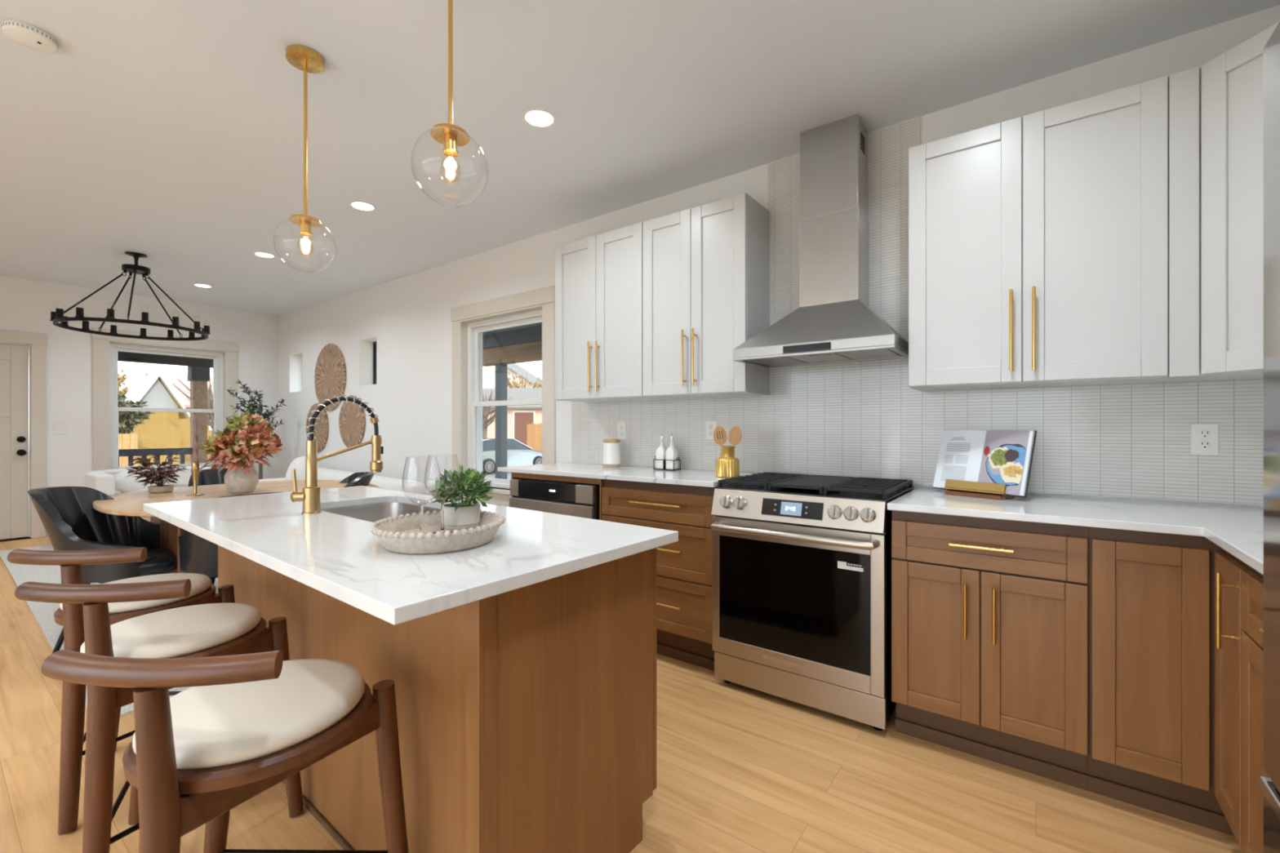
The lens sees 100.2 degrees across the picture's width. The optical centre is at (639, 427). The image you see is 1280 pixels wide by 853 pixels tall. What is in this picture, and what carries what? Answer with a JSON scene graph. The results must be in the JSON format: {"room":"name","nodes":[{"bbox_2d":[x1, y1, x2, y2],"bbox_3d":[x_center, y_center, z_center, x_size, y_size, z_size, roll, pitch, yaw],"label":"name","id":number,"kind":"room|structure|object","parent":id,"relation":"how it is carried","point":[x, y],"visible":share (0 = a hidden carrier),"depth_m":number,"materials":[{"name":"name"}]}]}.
{"room":"kitchen","nodes":[
{"label":"kitchen","id":0,"kind":"room"},
{"bbox_2d":[0,275,277,542],"bbox_3d":[-6.445,-0.077,4.974,0.200,2.795,5.330,0,0,36],"label":"wall","id":1,"kind":"structure","parent":0,"point":[25,304],"depth_m":5.62,"materials":[{"name":"white"}]},
{"bbox_2d":[0,329,47,541],"bbox_3d":[-6.401,0.079,4.994,0.248,2.045,1.151,0,0,36],"label":"door","id":2,"kind":"structure","parent":1,"relation":"in","point":[22,366],"depth_m":5.28,"materials":[{"name":"beige"}]},
{"bbox_2d":[53,422,68,434],"bbox_3d":[-5.938,0.008,5.484,0.010,0.118,0.110,0,0,36],"label":"light switch","id":3,"kind":"object","parent":1,"relation":"attached to","point":[58,428],"visible":1,"depth_m":5.48,"materials":[{"name":"white plastic"}]},
{"bbox_2d":[91,327,238,471],"bbox_3d":[-5.456,-0.217,6.211,0.180,1.695,1.321,0,0,36],"label":"window","id":4,"kind":"structure","parent":1,"relation":"in","point":[105,410],"depth_m":5.94,"materials":[{"name":"beige"}]},
{"bbox_2d":[117,351,213,368],"bbox_3d":[-7.401,-1.095,5.756,2.255,0.330,5.450,0,0,36],"label":"porch roof","id":5,"kind":"structure","parent":1,"relation":"attached to","point":[122,356],"depth_m":7.74,"materials":[{"name":"black"}]},
{"bbox_2d":[0,536,1242,852],"bbox_3d":[-2.720,1.209,2.217,9.470,0.222,5.330,0,0,36],"label":"floor","id":6,"kind":"structure","parent":0,"point":[740,769],"depth_m":1.77,"materials":[{"name":"brown wood"}]},
{"bbox_2d":[0,544,217,716],"bbox_3d":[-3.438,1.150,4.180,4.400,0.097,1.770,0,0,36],"label":"area rug","id":7,"kind":"object","parent":6,"relation":"on","point":[43,612],"visible":0.08,"depth_m":3.91,"materials":[{"name":"fabric"}]},
{"bbox_2d":[27,486,177,653],"bbox_3d":[-2.915,0.751,2.956,0.693,0.838,0.510,1,1,-8],"label":"dining chair","id":8,"kind":"object","parent":7,"relation":"on","point":[69,519],"visible":0.58,"depth_m":2.94,"materials":[{"name":"black leather"}]},
{"bbox_2d":[84,466,211,517],"bbox_3d":[-4.860,0.766,5.362,0.785,0.685,0.970,1,1,36],"label":"armchair","id":9,"kind":"object","parent":7,"relation":"on","point":[103,481],"visible":0.26,"depth_m":4.95,"materials":[{"name":"white fabric"}]},
{"bbox_2d":[114,467,165,493],"bbox_3d":[-5.011,0.532,5.350,0.164,0.255,0.420,0,0,37],"label":"round pillow","id":10,"kind":"object","parent":9,"relation":"on","point":[123,483],"visible":0.46,"depth_m":5.25,"materials":[{"name":"white fabric"}]},
{"bbox_2d":[187,467,227,486],"bbox_3d":[-2.996,0.738,3.912,0.693,0.838,0.510,1,1,38],"label":"dining chair","id":11,"kind":"object","parent":7,"relation":"on","point":[215,477],"visible":0.02,"depth_m":4.03,"materials":[{"name":"black leather"}]},
{"bbox_2d":[177,491,280,584],"bbox_3d":[-2.267,0.760,3.037,0.693,0.838,0.510,1,1,41],"label":"dining chair","id":12,"kind":"object","parent":7,"relation":"on","point":[198,555],"visible":0.3,"depth_m":2.83,"materials":[{"name":"black leather"}]},
{"bbox_2d":[92,480,380,573],"bbox_3d":[-2.535,0.793,3.505,1.280,0.745,1.460,1,1,36],"label":"dining table","id":13,"kind":"object","parent":7,"relation":"on","point":[130,504],"visible":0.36,"depth_m":3.21,"materials":[{"name":"brown wood"}]},
{"bbox_2d":[125,449,188,493],"bbox_3d":[-3.070,0.280,3.417,0.331,0.267,0.318,0,0,36],"label":"table plant","id":14,"kind":"object","parent":13,"relation":"on","point":[159,488],"visible":1,"depth_m":3.39,"materials":[{"name":"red plant"}]},
{"bbox_2d":[186,462,204,496],"bbox_3d":[-2.764,0.319,3.326,0.090,0.200,0.090,0,0,36],"label":"candlestick","id":15,"kind":"object","parent":13,"relation":"on","point":[195,468],"visible":1,"depth_m":3.31,"materials":[{"name":"gold metal"}]},
{"bbox_2d":[191,413,198,462],"bbox_3d":[-2.764,0.073,3.326,0.032,0.332,0.031,0,0,-14],"label":"taper candle","id":16,"kind":"object","parent":15,"relation":"in","point":[195,459],"visible":1,"depth_m":3.32,"materials":[{"name":"brown wax"}]},
{"bbox_2d":[224,465,258,493],"bbox_3d":[-2.576,0.334,3.461,0.180,0.173,0.180,0,0,36],"label":"vase","id":17,"kind":"object","parent":13,"relation":"on","point":[238,482],"visible":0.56,"depth_m":3.40,"materials":[{"name":"ceramic"}]},
{"bbox_2d":[198,408,284,475],"bbox_3d":[-2.572,0.092,3.464,0.467,0.426,0.460,0,0,36],"label":"flower bouquet","id":18,"kind":"object","parent":17,"relation":"in","point":[246,437],"visible":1,"depth_m":3.39,"materials":[{"name":"pink plant"}]},
{"bbox_2d":[258,466,426,494],"bbox_3d":[-3.041,0.796,5.210,2.500,0.685,0.680,1,1,36],"label":"sofa","id":19,"kind":"object","parent":7,"relation":"on","point":[384,482],"visible":0.05,"depth_m":4.85,"materials":[{"name":"white fabric"}]},
{"bbox_2d":[284,455,306,480],"bbox_3d":[-3.556,0.487,5.567,0.400,0.384,0.198,0,0,38],"label":"round pillow","id":20,"kind":"object","parent":19,"relation":"on","point":[298,464],"visible":0.41,"depth_m":5.49,"materials":[{"name":"white fabric"}]},
{"bbox_2d":[338,471,374,487],"bbox_3d":[-2.285,0.750,3.828,0.693,0.838,0.510,0,1,-34],"label":"dining chair","id":21,"kind":"object","parent":7,"relation":"on","point":[362,478],"visible":0.09,"depth_m":3.89,"materials":[{"name":"black leather"}]},
{"bbox_2d":[7,546,235,835],"bbox_3d":[-1.711,0.783,1.803,0.507,0.832,0.472,0,0,-4],"label":"bar stool","id":22,"kind":"object","parent":6,"relation":"on","point":[69,615],"visible":0.6,"depth_m":1.60,"materials":[{"name":"brown wood"}]},
{"bbox_2d":[59,573,211,613],"bbox_3d":[-1.713,0.560,1.837,0.378,0.040,0.378,0,0,-4],"label":"cushion","id":23,"kind":"object","parent":22,"relation":"on","point":[201,584],"depth_m":1.82,"materials":[{"name":"beige fabric"}]},
{"bbox_2d":[14,578,303,852],"bbox_3d":[-1.287,0.783,1.460,0.507,0.832,0.472,0,0,-4],"label":"bar stool","id":24,"kind":"object","parent":6,"relation":"on","point":[211,629],"visible":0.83,"depth_m":1.30,"materials":[{"name":"brown wood"}]},
{"bbox_2d":[80,602,261,657],"bbox_3d":[-1.289,0.560,1.494,0.378,0.040,0.378,0,0,-4],"label":"cushion","id":25,"kind":"object","parent":24,"relation":"on","point":[202,630],"depth_m":1.44,"materials":[{"name":"beige fabric"}]},
{"bbox_2d":[40,649,408,852],"bbox_3d":[-0.773,0.783,1.055,0.507,0.832,0.472,0,0,0],"label":"bar stool","id":26,"kind":"object","parent":6,"relation":"on","point":[246,724],"visible":1,"depth_m":0.94,"materials":[{"name":"brown wood"}]},
{"bbox_2d":[132,658,364,769],"bbox_3d":[-0.773,0.560,1.089,0.378,0.040,0.378,0,0,0],"label":"cushion","id":27,"kind":"object","parent":26,"relation":"on","point":[264,724],"depth_m":1.02,"materials":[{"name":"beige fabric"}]},
{"bbox_2d":[226,379,285,479],"bbox_3d":[-4.509,0.276,6.308,0.582,1.678,0.574,0,0,-19],"label":"tree","id":28,"kind":"object","parent":6,"relation":"on","point":[259,409],"visible":0.39,"depth_m":6.31,"materials":[{"name":"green plant"}]},
{"bbox_2d":[217,545,656,852],"bbox_3d":[-0.871,0.770,1.966,1.893,0.860,0.673,0,0,38],"label":"base cabinet","id":29,"kind":"object","parent":6,"relation":"on","point":[526,715],"visible":0.46,"depth_m":1.33,"materials":[{"name":"brown"}]},
{"bbox_2d":[142,485,678,625],"bbox_3d":[-0.950,0.324,1.884,2.030,0.030,0.867,0,0,38],"label":"countertop","id":30,"kind":"structure","parent":29,"relation":"on","point":[339,557],"depth_m":1.37,"materials":[{"name":"stone"}]},
{"bbox_2d":[290,394,383,514],"bbox_3d":[-1.129,0.092,2.010,0.068,0.434,0.316,0,0,43],"label":"kitchen faucet","id":31,"kind":"object","parent":30,"relation":"on","point":[310,495],"visible":1,"depth_m":1.94,"materials":[{"name":"gold metal"}]},
{"bbox_2d":[320,502,440,522],"bbox_3d":[-0.973,0.437,2.082,0.734,0.198,0.424,0,0,38],"label":"sink","id":32,"kind":"object","parent":30,"relation":"in","point":[372,513],"visible":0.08,"depth_m":2.37,"materials":[{"name":"silver metal"}]},
{"bbox_2d":[369,510,505,554],"bbox_3d":[-0.540,0.278,1.448,0.339,0.061,0.368,0,0,0],"label":"serving tray","id":33,"kind":"object","parent":30,"relation":"on","point":[401,534],"visible":0.9,"depth_m":1.34,"materials":[{"name":"ceramic"}]},
{"bbox_2d":[401,456,440,532],"bbox_3d":[-0.561,0.183,1.375,0.093,0.217,0.093,0,0,36],"label":"wine glass","id":34,"kind":"object","parent":33,"relation":"on","point":[421,505],"visible":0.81,"depth_m":1.37,"materials":[{"name":"clear"}]},
{"bbox_2d":[401,457,440,504],"bbox_3d":[-0.561,0.137,1.375,0.093,0.122,0.093,0,0,36],"label":"bowl","id":35,"kind":"object","parent":34,"relation":"on","point":[406,457],"depth_m":1.36,"materials":[{"name":"clear glass"}]},
{"bbox_2d":[424,453,460,533],"bbox_3d":[-0.544,0.183,1.475,0.093,0.217,0.093,0,0,36],"label":"wine glass","id":36,"kind":"object","parent":33,"relation":"on","point":[442,500],"visible":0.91,"depth_m":1.47,"materials":[{"name":"clear"}]},
{"bbox_2d":[424,456,460,499],"bbox_3d":[-0.544,0.137,1.475,0.093,0.122,0.093,0,0,36],"label":"bowl","id":37,"kind":"object","parent":36,"relation":"on","point":[428,456],"depth_m":1.47,"materials":[{"name":"clear glass"}]},
{"bbox_2d":[429,463,494,529],"bbox_3d":[-0.523,0.198,1.568,0.185,0.187,0.185,0,0,36],"label":"potted plant","id":38,"kind":"object","parent":33,"relation":"on","point":[465,514],"visible":0.97,"depth_m":1.53,"materials":[{"name":"green plant"}]},
{"bbox_2d":[511,472,604,519],"bbox_3d":[-0.353,0.741,3.412,0.753,0.918,0.555,0,0,36],"label":"base cabinet","id":39,"kind":"object","parent":6,"relation":"on","point":[513,475],"visible":0.02,"depth_m":3.12,"materials":[{"name":"brown"}]},
{"bbox_2d":[509,477,599,519],"bbox_3d":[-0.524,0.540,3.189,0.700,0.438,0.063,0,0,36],"label":"microwave oven","id":40,"kind":"object","parent":39,"relation":"attached to","point":[564,498],"visible":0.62,"depth_m":3.13,"materials":[{"name":"black"}]},
{"bbox_2d":[497,462,758,487],"bbox_3d":[-0.111,0.268,3.219,1.574,0.026,0.593,0,0,36],"label":"countertop","id":41,"kind":"structure","parent":39,"relation":"on","point":[708,478],"depth_m":3.01,"materials":[{"name":"stone"}]},
{"bbox_2d":[602,439,621,467],"bbox_3d":[-0.186,0.165,3.478,0.125,0.180,0.118,0,0,36],"label":"canister","id":42,"kind":"object","parent":41,"relation":"on","point":[611,447],"visible":1,"depth_m":3.43,"materials":[{"name":"white ceramic"}]},
{"bbox_2d":[653,456,680,471],"bbox_3d":[0.163,0.215,3.238,0.172,0.080,0.077,0,0,36],"label":"rack","id":43,"kind":"object","parent":41,"relation":"on","point":[664,460],"visible":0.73,"depth_m":3.21,"materials":[{"name":"black metal"}]},
{"bbox_2d":[655,432,666,468],"bbox_3d":[0.134,0.139,3.260,0.057,0.218,0.057,0,0,36],"label":"oil bottle","id":44,"kind":"object","parent":43,"relation":"in","point":[660,453],"visible":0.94,"depth_m":3.24,"materials":[{"name":"white ceramic"}]},
{"bbox_2d":[666,432,678,469],"bbox_3d":[0.192,0.139,3.217,0.057,0.218,0.057,0,0,36],"label":"oil bottle","id":45,"kind":"object","parent":43,"relation":"in","point":[672,453],"visible":0.98,"depth_m":3.20,"materials":[{"name":"white ceramic"}]},
{"bbox_2d":[715,445,739,477],"bbox_3d":[0.454,0.175,2.774,0.120,0.160,0.120,0,0,36],"label":"utensil crock","id":46,"kind":"object","parent":41,"relation":"on","point":[727,465],"visible":0.96,"depth_m":2.73,"materials":[{"name":"gold metal"}]},
{"bbox_2d":[713,426,726,446],"bbox_3d":[0.417,0.117,2.779,0.071,0.253,0.015,0,0,6],"label":"slotted spoon","id":47,"kind":"object","parent":46,"relation":"in","point":[719,433],"visible":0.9,"depth_m":2.77,"materials":[{"name":"brown wood"}]},
{"bbox_2d":[728,426,742,446],"bbox_3d":[0.491,0.117,2.769,0.071,0.253,0.015,0,0,6],"label":"wooden spatula","id":48,"kind":"object","parent":46,"relation":"in","point":[735,435],"visible":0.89,"depth_m":2.77,"materials":[{"name":"brown wood"}]},
{"bbox_2d":[601,479,730,671],"bbox_3d":[0.226,0.741,2.960,0.714,0.918,0.593,0,0,36],"label":"base cabinet","id":49,"kind":"object","parent":6,"relation":"on","point":[684,566],"visible":0.53,"depth_m":2.68,"materials":[{"name":"brown"}]},
{"bbox_2d":[711,471,914,730],"bbox_3d":[0.796,0.721,2.485,0.748,0.958,0.684,0,0,36],"label":"gas range","id":50,"kind":"object","parent":6,"relation":"on","point":[802,563],"visible":0.99,"depth_m":2.24,"materials":[{"name":"silver metal"}]},
{"bbox_2d":[715,484,914,506],"bbox_3d":[0.826,0.292,2.525,0.748,0.026,0.583,0,0,36],"label":"cooktop","id":51,"kind":"object","parent":50,"relation":"in","point":[828,498],"depth_m":2.29,"materials":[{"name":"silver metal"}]},
{"bbox_2d":[891,510,1088,790],"bbox_3d":[1.363,0.756,2.103,0.585,0.887,0.638,0,0,36],"label":"base cabinet","id":52,"kind":"object","parent":6,"relation":"on","point":[990,616],"visible":0.96,"depth_m":1.86,"materials":[{"name":"brown"}]},
{"bbox_2d":[1087,527,1253,847],"bbox_3d":[1.885,0.756,1.578,0.880,0.887,0.850,0,0,36],"label":"base cabinet","id":53,"kind":"object","parent":6,"relation":"on","point":[1165,610],"visible":0.78,"depth_m":1.61,"materials":[{"name":"brown"}]},
{"bbox_2d":[887,488,1263,574],"bbox_3d":[1.395,0.299,1.412,1.472,0.026,1.705,0,0,36],"label":"countertop","id":54,"kind":"structure","parent":53,"relation":"on","point":[1239,531],"depth_m":1.79,"materials":[{"name":"stone"}]},
{"bbox_2d":[944,479,1014,500],"bbox_3d":[1.415,0.204,2.235,0.115,0.164,0.236,0,0,-31],"label":"book stand","id":55,"kind":"object","parent":54,"relation":"on","point":[955,487],"visible":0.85,"depth_m":2.20,"materials":[{"name":"brown wood"}]},
{"bbox_2d":[933,430,1036,497],"bbox_3d":[1.428,0.140,2.243,0.106,0.260,0.368,0,0,-31],"label":"cookbook","id":56,"kind":"object","parent":55,"relation":"on","point":[989,456],"visible":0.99,"depth_m":2.21,"materials":[{"name":"white paper"}]},
{"bbox_2d":[1241,568,1269,852],"bbox_3d":[1.484,0.756,0.845,0.638,0.887,0.800,0,0,36],"label":"base cabinet","id":57,"kind":"object","parent":6,"relation":"on","point":[1252,583],"visible":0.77,"depth_m":1.28,"materials":[{"name":"brown"}]},
{"bbox_2d":[1258,21,1279,852],"bbox_3d":[0.871,0.338,0.161,0.821,1.725,0.910,0,0,36],"label":"refrigerator","id":58,"kind":"object","parent":6,"relation":"on","point":[1269,787],"visible":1,"depth_m":0.71,"materials":[{"name":"silver metal"}]},
{"bbox_2d":[0,0,1279,315],"bbox_3d":[-2.654,-1.535,2.306,9.470,0.120,5.550,0,0,36],"label":"ceiling","id":59,"kind":"structure","parent":0,"point":[171,132],"depth_m":2.46,"materials":[{"name":"white"}]},
{"bbox_2d":[0,20,57,53],"bbox_3d":[-2.278,-1.455,1.999,0.141,0.040,0.141,0,0,36],"label":"smoke detector","id":60,"kind":"object","parent":59,"relation":"attached to","point":[30,37],"visible":1,"depth_m":1.98,"materials":[{"name":"white plastic"}]},
{"bbox_2d":[49,251,210,341],"bbox_3d":[-4.280,-1.145,4.552,0.986,0.658,0.985,0,0,36],"label":"chandelier","id":61,"kind":"object","parent":59,"relation":"hanging from","point":[56,317],"visible":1,"depth_m":4.49,"materials":[{"name":"black metal"}]},
{"bbox_2d":[54,302,63,318],"bbox_3d":[-4.463,-0.904,4.116,0.052,0.124,0.052,0,0,36],"label":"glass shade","id":62,"kind":"object","parent":61,"relation":"attached to","point":[59,312],"depth_m":4.10,"materials":[{"name":"glass"}]},
{"bbox_2d":[75,302,84,317],"bbox_3d":[-4.271,-0.904,4.080,0.052,0.124,0.052,0,0,36],"label":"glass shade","id":63,"kind":"object","parent":61,"relation":"attached to","point":[79,311],"depth_m":4.07,"materials":[{"name":"glass"}]},
{"bbox_2d":[140,306,149,321],"bbox_3d":[-3.926,-0.904,4.245,0.052,0.124,0.052,0,0,36],"label":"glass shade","id":64,"kind":"object","parent":61,"relation":"attached to","point":[144,316],"depth_m":4.23,"materials":[{"name":"glass"}]},
{"bbox_2d":[273,44,336,272],"bbox_3d":[-1.327,-1.046,2.124,0.212,0.855,0.212,0,0,36],"label":"pendant lamp","id":65,"kind":"object","parent":59,"relation":"hanging from","point":[303,58],"visible":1,"depth_m":2.12,"materials":[{"name":"gold metal"}]},
{"bbox_2d":[288,214,321,236],"bbox_3d":[-1.327,-0.801,2.124,0.110,0.068,0.110,0,0,36],"label":"socket","id":66,"kind":"object","parent":65,"relation":"attached to","point":[306,222],"depth_m":2.11,"materials":[{"name":"gold metal"}]},
{"bbox_2d":[348,200,376,211],"bbox_3d":[-1.844,-1.473,3.560,0.164,0.004,0.164,0,0,36],"label":"recessed light","id":67,"kind":"object","parent":59,"relation":"in","point":[357,205],"visible":1,"depth_m":3.56,"materials":[{"name":"white plastic"}]},
{"bbox_2d":[410,0,488,207],"bbox_3d":[-0.553,-1.062,1.560,0.212,0.823,0.212,0,0,36],"label":"pendant lamp","id":68,"kind":"object","parent":59,"relation":"hanging from","point":[452,136],"visible":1,"depth_m":1.55,"materials":[{"name":"gold metal"}]},
{"bbox_2d":[430,123,470,157],"bbox_3d":[-0.553,-0.833,1.560,0.110,0.068,0.110,0,0,36],"label":"socket","id":69,"kind":"object","parent":68,"relation":"attached to","point":[451,136],"depth_m":1.54,"materials":[{"name":"gold metal"}]},
{"bbox_2d":[521,108,556,128],"bbox_3d":[-0.479,-1.473,2.550,0.164,0.004,0.164,0,0,36],"label":"recessed light","id":70,"kind":"object","parent":59,"relation":"in","point":[541,118],"visible":1,"depth_m":2.55,"materials":[{"name":"white plastic"}]},
{"bbox_2d":[277,4,1279,509],"bbox_3d":[-1.069,-0.077,4.448,9.470,2.795,0.220,0,0,36],"label":"wall","id":71,"kind":"structure","parent":0,"point":[407,317],"depth_m":4.86,"materials":[{"name":"white"}]},
{"bbox_2d":[306,403,328,452],"bbox_3d":[-3.825,0.000,6.339,0.576,0.576,0.018,0,0,36],"label":"woven plate","id":72,"kind":"object","parent":71,"relation":"attached to","point":[322,427],"visible":0.72,"depth_m":6.28,"materials":[{"name":"wicker"}]},
{"bbox_2d":[314,343,346,410],"bbox_3d":[-3.564,-0.578,6.145,0.770,0.770,0.018,0,0,36],"label":"woven plate","id":73,"kind":"object","parent":71,"relation":"attached to","point":[330,375],"visible":0.93,"depth_m":6.13,"materials":[{"name":"wicker"}]},
{"bbox_2d":[338,395,365,447],"bbox_3d":[-3.142,-0.060,5.833,0.576,0.576,0.018,0,0,36],"label":"woven plate","id":74,"kind":"object","parent":71,"relation":"attached to","point":[352,419],"visible":0.8,"depth_m":5.83,"materials":[{"name":"wicker"}]},
{"bbox_2d":[450,285,555,506],"bbox_3d":[-1.115,-0.212,4.395,1.316,1.685,0.180,0,0,36],"label":"window","id":75,"kind":"structure","parent":71,"relation":"in","point":[537,305],"depth_m":4.49,"materials":[{"name":"beige"}]},
{"bbox_2d":[482,322,542,366],"bbox_3d":[-0.901,-1.160,5.801,4.750,0.520,2.145,0,0,36],"label":"porch roof","id":76,"kind":"structure","parent":71,"relation":"attached to","point":[522,344],"depth_m":7.26,"materials":[{"name":"blue"}]},
{"bbox_2d":[555,222,667,402],"bbox_3d":[-0.194,-0.690,3.439,0.719,1.020,0.355,0,0,36],"label":"upper cabinet","id":77,"kind":"object","parent":71,"relation":"attached to","point":[598,278],"visible":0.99,"depth_m":3.31,"materials":[{"name":"grey"}]},
{"bbox_2d":[617,422,626,439],"bbox_3d":[-0.123,0.018,3.590,0.073,0.116,0.010,0,0,36],"label":"wall outlet","id":78,"kind":"object","parent":71,"relation":"attached to","point":[621,426],"visible":1,"depth_m":3.58,"materials":[{"name":"white plastic"}]},
{"bbox_2d":[642,192,769,399],"bbox_3d":[0.359,-0.690,3.030,0.652,1.020,0.355,0,0,36],"label":"upper cabinet","id":79,"kind":"object","parent":71,"relation":"attached to","point":[706,267],"visible":1,"depth_m":2.89,"materials":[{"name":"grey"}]},
{"bbox_2d":[706,420,716,439],"bbox_3d":[0.423,0.016,3.186,0.073,0.116,0.010,0,0,36],"label":"wall outlet","id":80,"kind":"object","parent":71,"relation":"attached to","point":[711,425],"visible":0.91,"depth_m":3.19,"materials":[{"name":"white plastic"}]},
{"bbox_2d":[733,113,908,368],"bbox_3d":[0.878,-0.896,2.594,0.738,1.155,0.419,0,0,36],"label":"range hood","id":81,"kind":"object","parent":71,"relation":"attached to","point":[833,322],"visible":0.94,"depth_m":2.56,"materials":[{"name":"silver metal"}]},
{"bbox_2d":[571,115,1263,506],"bbox_3d":[1.008,-0.600,2.767,3.730,1.750,0.012,0,0,36],"label":"backsplash","id":82,"kind":"structure","parent":71,"relation":"attached to","point":[858,419],"depth_m":2.58,"materials":[{"name":"tile"}]},
{"bbox_2d":[908,66,1199,391],"bbox_3d":[1.574,-0.682,2.131,0.871,1.020,0.355,0,0,36],"label":"upper cabinet","id":83,"kind":"object","parent":71,"relation":"attached to","point":[1059,246],"visible":1,"depth_m":1.98,"materials":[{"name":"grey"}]},
{"bbox_2d":[1190,423,1218,455],"bbox_3d":[2.073,0.043,1.965,0.073,0.116,0.010,0,0,36],"label":"wall outlet","id":84,"kind":"object","parent":71,"relation":"attached to","point":[1204,437],"visible":1,"depth_m":1.96,"materials":[{"name":"white plastic"}]},
{"bbox_2d":[1198,429,1211,449],"bbox_3d":[2.073,0.043,1.965,0.034,0.074,0.010,0,0,36],"label":"receptacle","id":85,"kind":"object","parent":84,"relation":"attached to","point":[1204,435],"depth_m":1.96,"materials":[{"name":"white"}]},
{"bbox_2d":[1180,22,1279,382],"bbox_3d":[2.086,-0.682,1.600,0.583,1.020,0.578,0,0,36],"label":"upper cabinet","id":86,"kind":"object","parent":71,"relation":"attached to","point":[1231,84],"visible":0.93,"depth_m":1.68,"materials":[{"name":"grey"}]},
{"label":"outside","id":87,"kind":"structure","parent":0,"visible":0},
{"bbox_3d":[-8.201,2.100,30.947,130.000,0.300,140.000,0,0,36],"label":"ground","id":88,"kind":"structure","parent":87,"visible":0},
{"bbox_2d":[117,368,132,395],"bbox_3d":[-33.742,-1.116,33.175,3.351,6.152,3.822,0,0,34],"label":"tree","id":89,"kind":"object","parent":88,"relation":"on","point":[122,379],"visible":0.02,"depth_m":33.97,"materials":[{"name":"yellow plant"}]},
{"bbox_2d":[118,433,137,466],"bbox_3d":[-21.067,1.100,21.932,0.040,1.700,0.700,0,0,36],"label":"fence","id":90,"kind":"object","parent":88,"relation":"on","point":[130,441],"visible":0.29,"depth_m":21.94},
{"bbox_2d":[117,391,154,437],"bbox_3d":[-23.308,0.043,23.734,2.562,3.846,2.610,0,0,8],"label":"tree","id":91,"kind":"object","parent":88,"relation":"on","point":[126,420],"visible":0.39,"depth_m":23.83,"materials":[{"name":"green plant"}]},
{"bbox_2d":[121,373,190,466],"bbox_3d":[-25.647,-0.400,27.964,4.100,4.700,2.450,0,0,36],"label":"house","id":92,"kind":"structure","parent":88,"relation":"on","point":[161,430],"depth_m":27.09,"materials":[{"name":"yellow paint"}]},
{"bbox_2d":[144,372,213,461],"bbox_3d":[-27.475,-0.750,37.682,9.800,5.400,10.900,0,0,36],"label":"house","id":93,"kind":"structure","parent":88,"relation":"on","point":[184,424],"depth_m":32.15,"materials":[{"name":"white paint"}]},
{"bbox_2d":[172,377,213,462],"bbox_3d":[-21.341,-0.602,26.637,2.679,5.129,2.589,0,0,-28],"label":"tree","id":94,"kind":"object","parent":88,"relation":"on","point":[210,395],"visible":0.24,"depth_m":26.55,"materials":[{"name":"brown plant"}]},
{"bbox_2d":[482,389,511,438],"bbox_3d":[-10.052,-0.480,35.890,3.540,4.883,3.980,0,0,36],"label":"tree","id":95,"kind":"object","parent":88,"relation":"on","point":[486,413],"visible":0.38,"depth_m":35.67,"materials":[{"name":"brown plant"}]},
{"bbox_2d":[483,469,511,479],"bbox_3d":[-3.981,1.940,27.825,8.500,0.020,140.000,0,0,36],"label":"street","id":96,"kind":"structure","parent":88,"relation":"on","point":[492,475],"depth_m":21.62,"materials":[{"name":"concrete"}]},
{"bbox_2d":[482,437,542,474],"bbox_3d":[-6.180,1.190,23.760,1.864,1.500,4.437,0,0,36],"label":"car","id":97,"kind":"object","parent":96,"relation":"on","point":[518,453],"visible":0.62,"depth_m":23.25,"materials":[{"name":"grey paint"}]},
{"bbox_2d":[482,387,542,445],"bbox_3d":[-11.112,-0.800,48.029,10.800,5.500,8.800,0,0,6],"label":"house","id":98,"kind":"structure","parent":88,"relation":"on","point":[518,417],"depth_m":43.86,"materials":[{"name":"beige paint"}]},
{"bbox_2d":[482,363,542,388],"bbox_3d":[-16.724,-3.200,65.243,10.300,10.300,9.800,0,0,6],"label":"sky","id":99,"kind":"structure","parent":88,"relation":"on","point":[488,377],"depth_m":60.77,"materials":[{"name":"white"}]},
{"bbox_2d":[491,368,542,388],"bbox_3d":[-11.766,-2.489,55.104,6.344,8.894,6.594,0,0,4],"label":"tree","id":100,"kind":"object","parent":88,"relation":"on","point":[509,385],"visible":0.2,"depth_m":54.09,"materials":[{"name":"brown plant"}]},
{"bbox_2d":[527,422,542,451],"bbox_3d":[-5.910,0.800,38.600,6.580,2.300,0.030,0,0,36],"label":"fence","id":101,"kind":"object","parent":88,"relation":"on","point":[534,431],"visible":0.13,"depth_m":40.03,"materials":[{"name":"brown wood"}]},
{"bbox_3d":[-0.924,1.585,5.728,4.700,0.730,1.990,0,0,36],"label":"floor","id":102,"kind":"structure","parent":88,"relation":"on","visible":0},
{"bbox_2d":[495,363,506,479],"bbox_3d":[-1.959,0.160,7.557,0.120,2.120,0.120,0,0,36],"label":"porch post","id":103,"kind":"object","parent":102,"relation":"on","point":[500,368],"visible":0.56,"depth_m":7.51,"materials":[{"name":"grey"}]},
{"bbox_3d":[-7.372,1.545,5.672,2.100,0.810,5.150,0,0,36],"label":"floor","id":104,"kind":"structure","parent":88,"relation":"on","visible":0},
{"bbox_2d":[118,447,191,466],"bbox_3d":[-8.206,0.680,6.109,0.080,0.760,4.860,0,0,36],"label":"porch railing","id":105,"kind":"object","parent":104,"relation":"on","point":[157,452],"visible":0.25,"depth_m":7.71,"materials":[{"name":"metal"}]},
{"bbox_2d":[187,365,209,463],"bbox_3d":[-6.707,0.105,8.135,0.220,2.070,0.220,0,0,36],"label":"porch post","id":106,"kind":"object","parent":104,"relation":"on","point":[198,376],"visible":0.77,"depth_m":8.09,"materials":[{"name":"black"}]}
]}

